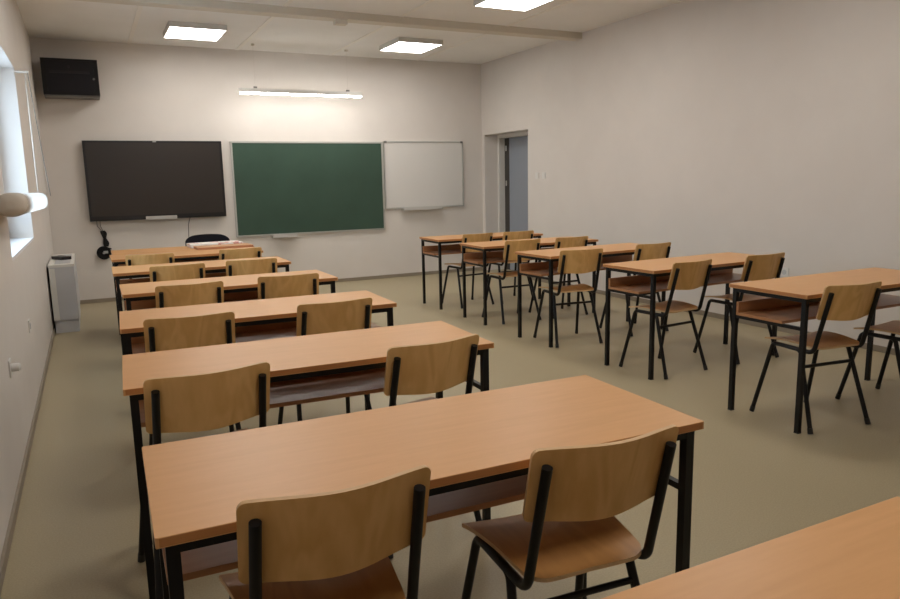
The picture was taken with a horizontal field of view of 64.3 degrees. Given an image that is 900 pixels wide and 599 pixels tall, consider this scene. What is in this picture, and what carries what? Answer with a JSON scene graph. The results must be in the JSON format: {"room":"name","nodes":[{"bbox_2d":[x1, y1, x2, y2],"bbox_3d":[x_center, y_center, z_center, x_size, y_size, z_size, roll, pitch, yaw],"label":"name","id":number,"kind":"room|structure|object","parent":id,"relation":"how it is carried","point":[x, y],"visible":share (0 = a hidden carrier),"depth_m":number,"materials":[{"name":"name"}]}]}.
{"room":"classroom","nodes":[
{"label":"classroom","id":0,"kind":"room"},
{"bbox_2d":[0,0,54,557],"bbox_3d":[-2.309,-0.649,3.280,0.300,3.072,11.245,-6,11,-26],"label":"wall","id":1,"kind":"structure","parent":0,"point":[25,289],"depth_m":5.20,"materials":[{"name":"paint"}]},
{"bbox_2d":[8,358,21,377],"bbox_3d":[-2.099,0.327,3.458,0.050,0.082,0.082,-6,11,-26],"label":"wall socket","id":2,"kind":"object","parent":1,"relation":"attached to","point":[13,367],"visible":1,"depth_m":3.44,"materials":[{"name":"white plastic"}]},
{"bbox_2d":[0,161,33,259],"bbox_3d":[-3.021,-0.989,4.731,0.229,1.325,1.900,-6,11,-26],"label":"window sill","id":3,"kind":"structure","parent":1,"relation":"in","point":[18,245],"depth_m":5.03,"materials":[{"name":"white"}]},
{"bbox_2d":[0,67,50,216],"bbox_3d":[-2.728,-1.085,4.558,0.157,1.071,2.404,-6,11,-26],"label":"rolled blind","id":4,"kind":"object","parent":1,"relation":"attached to","point":[11,204],"visible":1,"depth_m":3.85,"materials":[{"name":"white fabric"}]},
{"bbox_2d":[0,323,55,595],"bbox_3d":[-2.137,0.828,3.599,0.014,0.046,11.205,-6,11,-26],"label":"baseboard","id":5,"kind":"structure","parent":1,"relation":"attached to","point":[14,512],"depth_m":3.37,"materials":[{"name":"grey plastic"}]},
{"bbox_2d":[28,319,30,332],"bbox_3d":[-2.700,0.169,4.600,0.010,0.082,0.082,-6,11,-26],"label":"wall socket","id":6,"kind":"object","parent":1,"relation":"attached to","point":[29,323],"visible":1,"depth_m":4.57,"materials":[{"name":"white plastic"}]},
{"bbox_2d":[29,37,482,299],"bbox_3d":[-2.018,-1.735,9.743,6.712,3.072,0.200,-6,11,-26],"label":"wall","id":7,"kind":"structure","parent":0,"point":[149,92],"depth_m":9.27,"materials":[{"name":"paint"}]},
{"bbox_2d":[40,57,99,99],"bbox_3d":[-4.318,-2.507,8.150,0.566,0.408,0.330,-6,11,-26],"label":"upper cabinet","id":8,"kind":"object","parent":7,"relation":"attached to","point":[62,78],"visible":1,"depth_m":8.03,"materials":[{"name":"black metal"}]},
{"bbox_2d":[44,94,99,99],"bbox_3d":[-4.321,-2.316,8.197,0.558,0.016,0.294,-6,11,-26],"label":"shelf","id":9,"kind":"object","parent":8,"relation":"on","point":[48,96],"depth_m":8.13,"materials":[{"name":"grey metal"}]},
{"bbox_2d":[82,140,225,221],"bbox_3d":[-3.603,-1.467,8.810,1.574,0.948,0.094,-6,11,-26],"label":"wall display","id":10,"kind":"object","parent":7,"relation":"attached to","point":[126,180],"visible":1,"depth_m":8.76,"materials":[{"name":"black plastic"}]},
{"bbox_2d":[96,221,111,259],"bbox_3d":[-4.188,-0.725,8.639,0.170,0.486,0.044,-6,11,-26],"label":"power cable","id":11,"kind":"object","parent":10,"relation":"hanging from","point":[104,249],"visible":0.98,"depth_m":8.65,"materials":[{"name":"black plastic"}]},
{"bbox_2d":[80,267,482,303],"bbox_3d":[-2.072,-0.215,9.831,5.772,0.046,0.014,-6,11,-26],"label":"baseboard","id":12,"kind":"structure","parent":7,"relation":"attached to","point":[476,268],"depth_m":10.33,"materials":[{"name":"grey plastic"}]},
{"bbox_2d":[230,141,385,237],"bbox_3d":[-1.858,-1.497,9.691,2.085,1.258,0.100,-6,11,-26],"label":"chalkboard","id":13,"kind":"object","parent":7,"relation":"attached to","point":[281,189],"visible":1,"depth_m":9.68,"materials":[{"name":"ceramic"}]},
{"bbox_2d":[272,234,297,237],"bbox_3d":[-2.220,-0.857,9.607,0.330,0.040,0.099,-6,11,-26],"label":"tray","id":14,"kind":"object","parent":13,"relation":"on","point":[273,235],"depth_m":9.56,"materials":[{"name":"grey metal"}]},
{"bbox_2d":[383,141,463,210],"bbox_3d":[-0.352,-1.803,10.410,1.263,0.981,0.100,-6,11,-26],"label":"whiteboard","id":15,"kind":"object","parent":7,"relation":"attached to","point":[418,175],"visible":1,"depth_m":10.41,"materials":[{"name":"white ceramic"}]},
{"bbox_2d":[401,206,442,210],"bbox_3d":[-0.404,-1.333,10.457,0.630,0.040,0.099,-6,11,-26],"label":"tray","id":16,"kind":"object","parent":15,"relation":"on","point":[404,207],"depth_m":10.41,"materials":[{"name":"grey"}]},
{"bbox_2d":[416,0,576,60],"bbox_3d":[2.062,-2.616,5.199,0.044,0.006,11.245,-6,11,-26],"label":"trim","id":17,"kind":"structure","parent":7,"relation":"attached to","point":[571,1],"depth_m":7.85,"materials":[{"name":"white"}]},
{"bbox_2d":[16,0,683,63],"bbox_3d":[0.520,-2.534,4.426,6.712,0.150,11.645,-6,11,-26],"label":"ceiling","id":18,"kind":"structure","parent":0,"point":[54,19],"depth_m":7.69,"materials":[{"name":"paint"}]},
{"bbox_2d":[127,6,142,43],"bbox_3d":[-1.287,-2.269,3.547,0.044,0.006,11.245,-6,11,-26],"label":"trim","id":19,"kind":"structure","parent":18,"relation":"attached to","point":[139,8],"depth_m":7.47,"materials":[{"name":"white metal"}]},
{"bbox_2d":[163,21,226,40],"bbox_3d":[-2.790,-2.924,7.809,0.584,0.057,0.642,-6,11,-26],"label":"ceiling light","id":20,"kind":"object","parent":18,"relation":"attached to","point":[173,29],"visible":1,"depth_m":7.66,"materials":[{"name":"grey plastic"}]},
{"bbox_2d":[164,27,224,40],"bbox_3d":[-2.790,-2.900,7.813,0.558,0.004,0.616,-6,11,-26],"label":"diffuser","id":21,"kind":"object","parent":20,"relation":"attached to","point":[191,33],"depth_m":7.77,"materials":[{"name":"white plastic"}]},
{"bbox_2d":[235,0,293,49],"bbox_3d":[-0.171,-2.385,4.098,0.044,0.006,11.245,-6,11,-26],"label":"trim","id":22,"kind":"structure","parent":18,"relation":"attached to","point":[288,2],"depth_m":7.83,"materials":[{"name":"white metal"}]},
{"bbox_2d":[239,44,361,97],"bbox_3d":[-1.871,-2.876,9.021,1.570,0.590,0.060,-6,11,-26],"label":"linear pendant light","id":23,"kind":"object","parent":18,"relation":"hanging from","point":[254,90],"visible":1,"depth_m":9.03,"materials":[{"name":"grey metal"}]},
{"bbox_2d":[240,92,360,97],"bbox_3d":[-1.865,-2.593,9.069,1.550,0.018,0.052,-6,11,-26],"label":"diffuser","id":24,"kind":"object","parent":23,"relation":"attached to","point":[325,94],"depth_m":9.11,"materials":[{"name":"white plastic"}]},
{"bbox_2d":[75,0,581,40],"bbox_3d":[-1.069,-2.858,7.240,5.810,0.072,0.150,-6,11,-26],"label":"beam","id":25,"kind":"structure","parent":18,"relation":"attached to","point":[200,5],"depth_m":7.18,"materials":[{"name":"beige paint"}]},
{"bbox_2d":[333,19,347,25],"bbox_3d":[-1.106,-2.796,7.225,0.120,0.043,0.090,-6,11,-26],"label":"sensor","id":26,"kind":"object","parent":25,"relation":"attached to","point":[339,22],"visible":1,"depth_m":7.20,"materials":[{"name":"beige paint"}]},
{"bbox_2d":[329,0,434,55],"bbox_3d":[0.919,-2.498,4.635,0.044,0.006,11.245,-6,11,-26],"label":"trim","id":27,"kind":"structure","parent":18,"relation":"attached to","point":[428,1],"depth_m":8.06,"materials":[{"name":"white"}]},
{"bbox_2d":[379,37,442,52],"bbox_3d":[-0.490,-3.151,8.877,0.584,0.057,0.642,-6,11,-26],"label":"ceiling light","id":28,"kind":"object","parent":18,"relation":"attached to","point":[399,44],"visible":1,"depth_m":8.74,"materials":[{"name":"grey plastic"}]},
{"bbox_2d":[381,42,439,52],"bbox_3d":[-0.490,-3.127,8.881,0.558,0.004,0.616,-6,11,-26],"label":"diffuser","id":29,"kind":"object","parent":28,"relation":"attached to","point":[408,47],"depth_m":8.84,"materials":[{"name":"white plastic"}]},
{"bbox_2d":[473,0,552,10],"bbox_3d":[0.629,-2.804,6.657,0.584,0.057,0.642,-6,11,-26],"label":"ceiling light","id":30,"kind":"object","parent":18,"relation":"attached to","point":[518,5],"visible":1,"depth_m":6.77,"materials":[{"name":"grey plastic"}]},
{"bbox_2d":[0,269,899,598],"bbox_3d":[0.588,0.628,4.955,6.712,0.120,11.645,-6,11,-26],"label":"floor","id":31,"kind":"structure","parent":0,"point":[756,480],"depth_m":3.89,"materials":[{"name":"plastic"}]},
{"bbox_2d":[48,253,80,332],"bbox_3d":[-4.004,-0.094,7.464,0.223,0.669,1.268,-6,11,-26],"label":"air purifier","id":32,"kind":"object","parent":31,"relation":"on","point":[63,276],"visible":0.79,"depth_m":6.93,"materials":[{"name":"white plastic"}]},
{"bbox_2d":[51,255,70,259],"bbox_3d":[-3.986,-0.428,7.341,0.200,0.030,0.100,5,12,34],"label":"handset","id":33,"kind":"object","parent":32,"relation":"on","point":[60,257],"visible":1,"depth_m":7.30,"materials":[{"name":"black plastic"}]},
{"bbox_2d":[54,254,71,263],"bbox_3d":[-3.997,-0.421,7.405,0.135,0.004,1.020,-6,11,-26],"label":"grille","id":34,"kind":"object","parent":32,"relation":"attached to","point":[68,261],"depth_m":7.14,"materials":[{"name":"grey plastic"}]},
{"bbox_2d":[125,253,174,278],"bbox_3d":[-2.671,-0.024,6.446,0.442,0.812,0.515,-5,10,-23],"label":"chair","id":35,"kind":"object","parent":31,"relation":"on","point":[131,260],"visible":0.21,"depth_m":6.16,"materials":[{"name":"brown wood"}]},
{"bbox_2d":[149,263,204,281],"bbox_3d":[-2.122,0.111,5.574,0.442,0.812,0.515,-6,11,-28],"label":"chair","id":36,"kind":"object","parent":31,"relation":"on","point":[195,270],"visible":0.2,"depth_m":5.30,"materials":[{"name":"brown wood"}]},
{"bbox_2d":[111,246,253,308],"bbox_3d":[-2.697,-0.143,7.320,1.321,0.760,0.515,-6,11,-26],"label":"school desk","id":37,"kind":"object","parent":31,"relation":"on","point":[182,248],"visible":0.24,"depth_m":7.15,"materials":[{"name":"brown wood"}]},
{"bbox_2d":[186,240,242,247],"bbox_3d":[-2.455,-0.578,7.475,0.520,0.034,0.280,-7,11,-29],"label":"paper stack","id":38,"kind":"object","parent":37,"relation":"on","point":[190,245],"visible":0.79,"depth_m":7.41,"materials":[{"name":"white paper"}]},
{"bbox_2d":[193,243,252,249],"bbox_3d":[-2.293,-0.537,7.246,0.540,0.022,0.260,-6,11,-28],"label":"folder","id":39,"kind":"object","parent":37,"relation":"on","point":[239,245],"visible":1,"depth_m":7.18,"materials":[{"name":"cardboard"}]},
{"bbox_2d":[109,247,262,334],"bbox_3d":[-2.482,-0.068,6.843,1.321,0.760,0.515,-6,11,-26],"label":"school desk","id":40,"kind":"object","parent":31,"relation":"on","point":[212,253],"visible":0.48,"depth_m":6.67,"materials":[{"name":"brown wood"}]},
{"bbox_2d":[155,281,223,307],"bbox_3d":[-1.653,0.273,4.541,0.442,0.812,0.515,-6,11,-28],"label":"chair","id":41,"kind":"object","parent":31,"relation":"on","point":[206,292],"visible":0.23,"depth_m":4.27,"materials":[{"name":"brown wood"}]},
{"bbox_2d":[143,311,240,445],"bbox_3d":[-1.260,0.440,3.496,0.442,0.812,0.515,-6,10,-24],"label":"chair","id":42,"kind":"object","parent":31,"relation":"on","point":[172,333],"visible":0.27,"depth_m":3.23,"materials":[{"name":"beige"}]},
{"bbox_2d":[111,256,290,354],"bbox_3d":[-1.990,0.090,5.833,1.321,0.760,0.515,-6,11,-25],"label":"school desk","id":43,"kind":"object","parent":31,"relation":"on","point":[139,272],"visible":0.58,"depth_m":5.67,"materials":[{"name":"brown wood"}]},
{"bbox_2d":[134,361,269,598],"bbox_3d":[-0.865,0.595,2.519,0.442,0.812,0.515,-7,11,-30],"label":"chair","id":44,"kind":"object","parent":31,"relation":"on","point":[223,398],"visible":0.38,"depth_m":2.27,"materials":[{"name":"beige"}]},
{"bbox_2d":[185,234,229,273],"bbox_3d":[-2.639,-0.291,7.928,0.538,0.847,0.527,-6,11,-26],"label":"office chair","id":45,"kind":"object","parent":31,"relation":"on","point":[202,237],"visible":0.14,"depth_m":8.01,"materials":[{"name":"black fabric"}]},
{"bbox_2d":[119,270,337,310],"bbox_3d":[-1.449,0.251,4.802,1.321,0.760,0.515,-6,11,-26],"label":"school desk","id":46,"kind":"object","parent":31,"relation":"on","point":[137,296],"visible":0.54,"depth_m":4.71,"materials":[{"name":"brown wood"}]},
{"bbox_2d":[125,298,257,310],"bbox_3d":[-1.478,0.038,4.816,1.283,0.016,0.315,-6,11,-26],"label":"shelf","id":47,"kind":"object","parent":46,"relation":"attached to","point":[147,306],"depth_m":4.73,"materials":[{"name":"brown wood"}]},
{"bbox_2d":[219,247,261,259],"bbox_3d":[-2.029,-0.099,6.817,0.442,0.812,0.515,-7,11,-32],"label":"chair","id":48,"kind":"object","parent":31,"relation":"on","point":[254,252],"visible":0.17,"depth_m":6.55,"materials":[{"name":"brown wood"}]},
{"bbox_2d":[226,258,276,275],"bbox_3d":[-1.624,0.053,5.857,0.442,0.812,0.515,-5,10,-22],"label":"chair","id":49,"kind":"object","parent":31,"relation":"on","point":[266,265],"visible":0.23,"depth_m":5.58,"materials":[{"name":"brown wood"}]},
{"bbox_2d":[119,290,396,409],"bbox_3d":[-0.977,0.414,3.765,1.321,0.760,0.516,-6,10,-24],"label":"school desk","id":50,"kind":"object","parent":31,"relation":"on","point":[272,318],"visible":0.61,"depth_m":3.71,"materials":[{"name":"brown wood"}]},
{"bbox_2d":[132,322,379,353],"bbox_3d":[-1.004,0.202,3.779,1.283,0.016,0.315,-6,10,-24],"label":"shelf","id":51,"kind":"object","parent":50,"relation":"attached to","point":[283,330],"depth_m":3.83,"materials":[{"name":"brown wood"}]},
{"bbox_2d":[257,273,318,299],"bbox_3d":[-1.111,0.209,4.857,0.442,0.812,0.515,-5,10,-22],"label":"chair","id":52,"kind":"object","parent":31,"relation":"on","point":[269,287],"visible":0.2,"depth_m":4.59,"materials":[{"name":"brown wood"}]},
{"bbox_2d":[122,321,493,598],"bbox_3d":[-0.526,0.565,2.811,1.321,0.760,0.516,-5,10,-24],"label":"school desk","id":53,"kind":"object","parent":31,"relation":"on","point":[334,365],"visible":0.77,"depth_m":2.69,"materials":[{"name":"brown wood"}]},
{"bbox_2d":[139,367,385,426],"bbox_3d":[-0.554,0.351,2.825,1.283,0.016,0.315,-5,10,-24],"label":"shelf","id":54,"kind":"object","parent":53,"relation":"attached to","point":[342,385],"depth_m":2.80,"materials":[{"name":"brown wood"}]},
{"bbox_2d":[219,465,430,598],"bbox_3d":[-0.299,0.727,1.656,0.442,0.812,0.515,-6,10,-24],"label":"chair","id":55,"kind":"object","parent":31,"relation":"on","point":[337,544],"visible":1,"depth_m":1.41,"materials":[{"name":"black wood"}]},
{"bbox_2d":[278,297,371,424],"bbox_3d":[-0.661,0.377,3.798,0.442,0.812,0.515,-6,11,-28],"label":"chair","id":56,"kind":"object","parent":31,"relation":"on","point":[355,314],"visible":0.33,"depth_m":3.54,"materials":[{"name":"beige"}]},
{"bbox_2d":[142,375,703,598],"bbox_3d":[-0.041,0.713,1.864,1.321,0.760,0.515,-6,10,-25],"label":"school desk","id":57,"kind":"object","parent":31,"relation":"on","point":[477,448],"visible":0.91,"depth_m":1.74,"materials":[{"name":"brown wood"}]},
{"bbox_2d":[162,474,527,584],"bbox_3d":[-0.069,0.499,1.879,1.283,0.016,0.315,-6,10,-25],"label":"shelf","id":58,"kind":"object","parent":57,"relation":"attached to","point":[217,558],"depth_m":1.75,"materials":[{"name":"brown wood"}]},
{"bbox_2d":[383,334,482,558],"bbox_3d":[-0.160,0.522,2.866,0.442,0.812,0.515,-7,11,-32],"label":"chair","id":59,"kind":"object","parent":31,"relation":"on","point":[428,368],"visible":0.4,"depth_m":2.61,"materials":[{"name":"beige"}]},
{"bbox_2d":[442,232,493,308],"bbox_3d":[0.203,-0.344,8.000,0.442,0.812,0.515,-7,11,-31],"label":"chair","id":60,"kind":"object","parent":31,"relation":"on","point":[482,237],"visible":0.59,"depth_m":7.83,"materials":[{"name":"black metal"}]},
{"bbox_2d":[419,232,542,309],"bbox_3d":[0.367,-0.355,8.198,1.321,0.760,0.515,-6,10,-25],"label":"school desk","id":61,"kind":"object","parent":31,"relation":"on","point":[439,249],"visible":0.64,"depth_m":8.03,"materials":[{"name":"brown wood"}]},
{"bbox_2d":[423,249,502,254],"bbox_3d":[0.339,-0.568,8.212,1.283,0.016,0.315,-6,10,-25],"label":"shelf","id":62,"kind":"object","parent":61,"relation":"attached to","point":[425,251],"depth_m":8.03,"materials":[{"name":"brown wood"}]},
{"bbox_2d":[487,230,533,303],"bbox_3d":[0.683,-0.392,8.221,0.442,0.812,0.515,-6,10,-25],"label":"chair","id":63,"kind":"object","parent":31,"relation":"on","point":[515,235],"visible":0.53,"depth_m":8.03,"materials":[{"name":"black wood"}]},
{"bbox_2d":[482,239,541,323],"bbox_3d":[0.617,-0.202,7.095,0.442,0.812,0.515,-6,10,-24],"label":"chair","id":64,"kind":"object","parent":31,"relation":"on","point":[512,246],"visible":0.66,"depth_m":6.89,"materials":[{"name":"black wood"}]},
{"bbox_2d":[460,236,598,325],"bbox_3d":[0.812,-0.214,7.299,1.321,0.760,0.516,-5,10,-24],"label":"school desk","id":65,"kind":"object","parent":31,"relation":"on","point":[479,258],"visible":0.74,"depth_m":7.18,"materials":[{"name":"brown wood"}]},
{"bbox_2d":[464,257,533,263],"bbox_3d":[0.785,-0.427,7.314,1.283,0.016,0.315,-5,10,-24],"label":"shelf","id":66,"kind":"object","parent":65,"relation":"attached to","point":[467,260],"depth_m":7.12,"materials":[{"name":"brown wood"}]},
{"bbox_2d":[528,236,588,318],"bbox_3d":[1.120,-0.248,7.311,0.442,0.812,0.515,-6,11,-26],"label":"chair","id":67,"kind":"object","parent":31,"relation":"on","point":[563,242],"visible":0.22,"depth_m":7.11,"materials":[{"name":"black wood"}]},
{"bbox_2d":[533,248,602,347],"bbox_3d":[1.012,-0.041,6.085,0.442,0.812,0.515,-4,10,-18],"label":"chair","id":68,"kind":"object","parent":31,"relation":"on","point":[586,260],"visible":0.97,"depth_m":5.90,"materials":[{"name":"black"}]},
{"bbox_2d":[461,424,678,598],"bbox_3d":[0.286,0.678,1.877,0.442,0.812,0.515,-5,10,-22],"label":"chair","id":69,"kind":"object","parent":31,"relation":"on","point":[567,526],"visible":1,"depth_m":1.69,"materials":[{"name":"black wood"}]},
{"bbox_2d":[515,243,665,347],"bbox_3d":[1.274,-0.070,6.380,1.321,0.760,0.516,-6,11,-28],"label":"school desk","id":70,"kind":"object","parent":31,"relation":"on","point":[621,252],"visible":0.66,"depth_m":6.23,"materials":[{"name":"brown wood"}]},
{"bbox_2d":[520,260,632,275],"bbox_3d":[1.243,-0.283,6.393,1.283,0.016,0.315,-6,11,-28],"label":"shelf","id":71,"kind":"object","parent":70,"relation":"attached to","point":[543,270],"depth_m":6.24,"materials":[{"name":"brown wood"}]},
{"bbox_2d":[599,242,670,336],"bbox_3d":[1.682,-0.118,6.461,0.442,0.812,0.515,-6,11,-26],"label":"chair","id":72,"kind":"object","parent":31,"relation":"on","point":[657,250],"visible":0.33,"depth_m":6.22,"materials":[{"name":"black wood"}]},
{"bbox_2d":[619,259,711,378],"bbox_3d":[1.556,0.107,5.129,0.442,0.812,0.515,-7,11,-31],"label":"chair","id":73,"kind":"object","parent":31,"relation":"on","point":[694,274],"visible":0.97,"depth_m":4.97,"materials":[{"name":"black"}]},
{"bbox_2d":[603,252,776,379],"bbox_3d":[1.827,0.086,5.375,1.321,0.760,0.515,-6,11,-28],"label":"school desk","id":74,"kind":"object","parent":31,"relation":"on","point":[651,276],"visible":0.8,"depth_m":5.25,"materials":[{"name":"brown wood"}]},
{"bbox_2d":[608,273,742,293],"bbox_3d":[1.797,-0.127,5.389,1.283,0.016,0.315,-6,11,-28],"label":"shelf","id":75,"kind":"object","parent":74,"relation":"attached to","point":[642,286],"depth_m":5.29,"materials":[{"name":"brown wood"}]},
{"bbox_2d":[693,252,784,363],"bbox_3d":[2.218,0.037,5.467,0.442,0.812,0.515,-6,11,-26],"label":"chair","id":76,"kind":"object","parent":31,"relation":"on","point":[765,266],"visible":0.67,"depth_m":5.25,"materials":[{"name":"black"}]},
{"bbox_2d":[602,497,899,598],"bbox_3d":[0.410,0.856,0.946,1.321,0.760,0.515,-6,11,-26],"label":"school desk","id":77,"kind":"object","parent":31,"relation":"on","point":[856,554],"visible":1,"depth_m":1.15,"materials":[{"name":"brown wood"}]},
{"bbox_2d":[727,267,899,433],"bbox_3d":[2.337,0.258,4.283,1.321,0.760,0.515,-6,11,-26],"label":"school desk","id":78,"kind":"object","parent":31,"relation":"on","point":[794,298],"visible":0.89,"depth_m":4.15,"materials":[{"name":"brown wood"}]},
{"bbox_2d":[736,293,899,323],"bbox_3d":[2.308,0.045,4.297,1.283,0.016,0.315,-6,11,-26],"label":"shelf","id":79,"kind":"object","parent":78,"relation":"attached to","point":[785,312],"depth_m":4.16,"materials":[{"name":"brown wood"}]},
{"bbox_2d":[749,281,881,433],"bbox_3d":[2.056,0.283,4.016,0.442,0.812,0.515,-5,10,-19],"label":"chair","id":80,"kind":"object","parent":31,"relation":"on","point":[854,301],"visible":0.95,"depth_m":3.84,"materials":[{"name":"black wood"}]},
{"bbox_2d":[835,320,899,399],"bbox_3d":[2.688,0.230,4.250,0.442,0.812,0.515,-6,11,-28],"label":"chair","id":81,"kind":"object","parent":31,"relation":"on","point":[893,327],"visible":0.85,"depth_m":4.33,"materials":[{"name":"black metal"}]},
{"bbox_2d":[481,0,899,347],"bbox_3d":[3.216,-1.221,6.005,0.450,3.072,11.245,-6,11,-26],"label":"wall","id":82,"kind":"structure","parent":0,"point":[700,127],"depth_m":6.77,"materials":[{"name":"paint"}]},
{"bbox_2d":[497,131,527,269],"bbox_3d":[1.070,-1.401,10.484,0.145,2.039,1.189,-6,11,-26],"label":"door","id":83,"kind":"structure","parent":82,"relation":"in","point":[513,147],"depth_m":10.74,"materials":[{"name":"white"}]},
{"bbox_2d":[531,277,894,354],"bbox_3d":[3.323,0.378,5.598,0.014,0.046,9.950,-6,11,-26],"label":"baseboard","id":84,"kind":"structure","parent":82,"relation":"attached to","point":[877,348],"depth_m":6.75,"materials":[{"name":"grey plastic"}]},
{"bbox_2d":[780,267,788,276],"bbox_3d":[2.929,-0.239,6.270,0.010,0.082,0.082,-6,11,-26],"label":"wall socket","id":85,"kind":"object","parent":82,"relation":"attached to","point":[785,271],"visible":0.98,"depth_m":6.26,"materials":[{"name":"white plastic"}]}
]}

